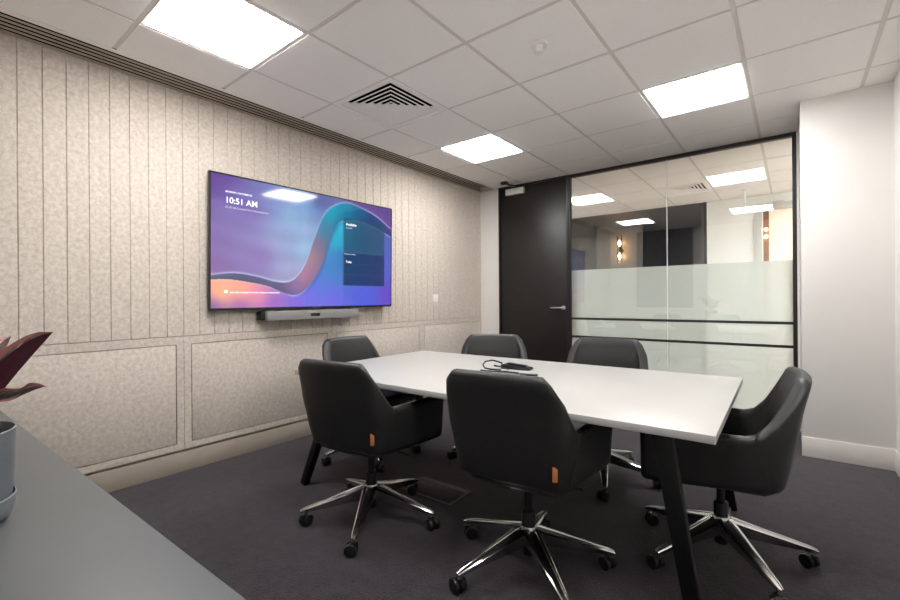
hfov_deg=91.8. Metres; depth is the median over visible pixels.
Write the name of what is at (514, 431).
chair
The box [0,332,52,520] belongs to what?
potted plant
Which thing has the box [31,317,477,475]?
wall
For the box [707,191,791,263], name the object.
wall
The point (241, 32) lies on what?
recessed light
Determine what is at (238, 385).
wall panel
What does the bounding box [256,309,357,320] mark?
soundbar
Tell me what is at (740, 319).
glass partition
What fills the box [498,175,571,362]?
door
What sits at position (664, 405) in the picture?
meeting table
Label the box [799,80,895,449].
wall pier
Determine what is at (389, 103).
ceiling vent
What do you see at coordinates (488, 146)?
recessed light
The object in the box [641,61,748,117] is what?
recessed light
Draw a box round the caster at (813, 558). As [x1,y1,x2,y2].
[809,553,818,566]
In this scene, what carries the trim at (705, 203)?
attached to the wall at (730, 223)
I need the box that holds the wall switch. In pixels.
[433,294,437,301]
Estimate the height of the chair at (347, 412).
0.872 m
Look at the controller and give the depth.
2.71 m
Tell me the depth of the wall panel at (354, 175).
4.54 m
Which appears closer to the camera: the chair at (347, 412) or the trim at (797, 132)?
the chair at (347, 412)
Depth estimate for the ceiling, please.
2.74 m
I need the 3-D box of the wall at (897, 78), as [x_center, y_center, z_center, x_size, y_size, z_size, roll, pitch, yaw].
[1.627,-0.352,1.091,0.150,3.000,4.850,0,0,38]
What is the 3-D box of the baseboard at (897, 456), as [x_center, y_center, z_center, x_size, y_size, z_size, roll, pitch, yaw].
[1.574,1.077,1.137,0.006,0.142,4.444,0,0,38]
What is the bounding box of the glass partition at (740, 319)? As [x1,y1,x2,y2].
[568,132,797,408]
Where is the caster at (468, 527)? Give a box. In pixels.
[464,524,471,534]
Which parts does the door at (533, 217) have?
closer arm, handle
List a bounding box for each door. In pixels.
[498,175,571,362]
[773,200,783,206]
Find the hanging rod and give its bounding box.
[741,189,747,204]
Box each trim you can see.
[574,202,706,263]
[755,200,791,261]
[796,131,800,430]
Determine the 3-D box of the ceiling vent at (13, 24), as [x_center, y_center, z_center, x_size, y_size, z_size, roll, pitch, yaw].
[-1.092,-1.449,3.694,0.270,0.068,5.183,0,0,38]
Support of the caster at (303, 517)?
attached to the chair at (347, 412)
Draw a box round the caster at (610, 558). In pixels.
[607,555,614,568]
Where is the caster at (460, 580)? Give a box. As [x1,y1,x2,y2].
[457,577,463,590]
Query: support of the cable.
on the meeting table
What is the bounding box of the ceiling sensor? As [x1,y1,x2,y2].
[529,39,547,54]
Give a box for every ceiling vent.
[0,7,496,191]
[333,78,446,128]
[655,181,713,196]
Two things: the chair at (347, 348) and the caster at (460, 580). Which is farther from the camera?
the chair at (347, 348)
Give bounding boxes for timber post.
[763,211,768,260]
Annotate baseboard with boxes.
[86,396,426,492]
[802,436,895,470]
[895,450,899,477]
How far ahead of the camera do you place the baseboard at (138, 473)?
3.03 m
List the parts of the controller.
device glass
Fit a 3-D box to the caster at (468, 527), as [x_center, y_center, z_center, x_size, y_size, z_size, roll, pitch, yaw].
[0.092,1.123,2.121,0.049,0.052,0.024,0,0,6]
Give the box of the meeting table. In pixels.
[295,351,742,599]
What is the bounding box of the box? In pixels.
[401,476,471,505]
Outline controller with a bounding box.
[501,362,532,370]
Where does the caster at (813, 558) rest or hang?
attached to the chair at (753, 453)
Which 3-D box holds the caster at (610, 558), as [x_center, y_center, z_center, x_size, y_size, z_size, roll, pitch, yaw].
[0.682,1.119,1.859,0.028,0.052,0.050,0,0,-14]
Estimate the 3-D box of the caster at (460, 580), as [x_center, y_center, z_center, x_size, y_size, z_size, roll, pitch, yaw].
[0.039,1.124,1.725,0.029,0.052,0.049,0,0,-19]
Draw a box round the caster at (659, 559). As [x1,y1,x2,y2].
[655,554,663,567]
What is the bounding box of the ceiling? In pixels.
[0,0,899,237]
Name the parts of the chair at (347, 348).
seat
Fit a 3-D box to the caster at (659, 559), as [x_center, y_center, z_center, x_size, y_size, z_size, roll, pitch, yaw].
[0.890,1.117,1.863,0.029,0.052,0.049,0,0,-7]
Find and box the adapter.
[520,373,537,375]
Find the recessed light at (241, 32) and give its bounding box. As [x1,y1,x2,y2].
[141,0,304,68]
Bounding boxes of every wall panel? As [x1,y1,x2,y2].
[0,32,184,473]
[182,93,331,448]
[330,142,421,356]
[420,172,481,353]
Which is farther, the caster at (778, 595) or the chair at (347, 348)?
the chair at (347, 348)
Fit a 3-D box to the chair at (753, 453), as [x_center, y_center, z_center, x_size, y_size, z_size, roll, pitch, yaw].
[1.230,0.726,1.968,0.697,0.850,0.698,0,0,33]
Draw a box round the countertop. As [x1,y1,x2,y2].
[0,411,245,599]
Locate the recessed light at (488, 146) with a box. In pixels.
[440,133,522,162]
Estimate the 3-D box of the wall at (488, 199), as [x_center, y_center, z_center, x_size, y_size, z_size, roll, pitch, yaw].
[0.550,-0.344,5.764,0.315,3.000,0.080,0,0,38]
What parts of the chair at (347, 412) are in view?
seat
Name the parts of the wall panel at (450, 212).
panel frame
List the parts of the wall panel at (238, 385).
panel frame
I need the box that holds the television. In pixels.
[207,170,391,310]
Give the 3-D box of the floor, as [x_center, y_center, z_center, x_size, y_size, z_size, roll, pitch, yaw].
[0.279,1.208,2.556,4.200,0.100,5.470,0,0,38]
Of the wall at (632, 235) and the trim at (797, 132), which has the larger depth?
the wall at (632, 235)
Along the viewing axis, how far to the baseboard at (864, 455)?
3.02 m
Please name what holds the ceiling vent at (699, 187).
in the ceiling
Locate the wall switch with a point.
(435, 296)
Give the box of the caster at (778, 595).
[774,591,782,599]
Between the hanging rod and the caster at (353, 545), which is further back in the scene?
the hanging rod
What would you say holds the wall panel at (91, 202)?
attached to the wall at (242, 435)
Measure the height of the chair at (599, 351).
0.880 m
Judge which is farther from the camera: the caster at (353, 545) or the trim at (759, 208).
the trim at (759, 208)
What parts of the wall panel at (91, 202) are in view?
panel frame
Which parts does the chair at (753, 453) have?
seat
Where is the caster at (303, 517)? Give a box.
[300,514,306,524]
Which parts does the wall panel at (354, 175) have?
panel frame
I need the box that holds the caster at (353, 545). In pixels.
[349,541,358,551]
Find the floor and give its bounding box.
[108,399,899,599]
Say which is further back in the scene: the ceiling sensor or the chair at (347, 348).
the chair at (347, 348)
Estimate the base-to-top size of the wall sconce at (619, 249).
0.540 m
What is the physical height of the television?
0.981 m
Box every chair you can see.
[298,358,443,557]
[321,335,423,472]
[446,368,616,599]
[447,334,527,459]
[567,337,660,502]
[640,366,820,599]
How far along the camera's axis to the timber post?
6.21 m
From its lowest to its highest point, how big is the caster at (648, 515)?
0.052 m
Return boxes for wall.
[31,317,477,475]
[480,186,498,333]
[572,203,792,270]
[597,223,643,268]
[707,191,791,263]
[894,68,899,454]
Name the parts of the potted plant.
pot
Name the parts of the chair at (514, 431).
seat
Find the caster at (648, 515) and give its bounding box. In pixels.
[644,511,652,520]
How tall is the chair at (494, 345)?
0.871 m
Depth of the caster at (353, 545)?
1.97 m
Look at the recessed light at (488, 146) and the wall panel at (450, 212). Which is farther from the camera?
the wall panel at (450, 212)
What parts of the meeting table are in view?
leg, leg, leg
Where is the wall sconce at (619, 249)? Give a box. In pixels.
[617,236,623,262]
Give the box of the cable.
[480,360,518,373]

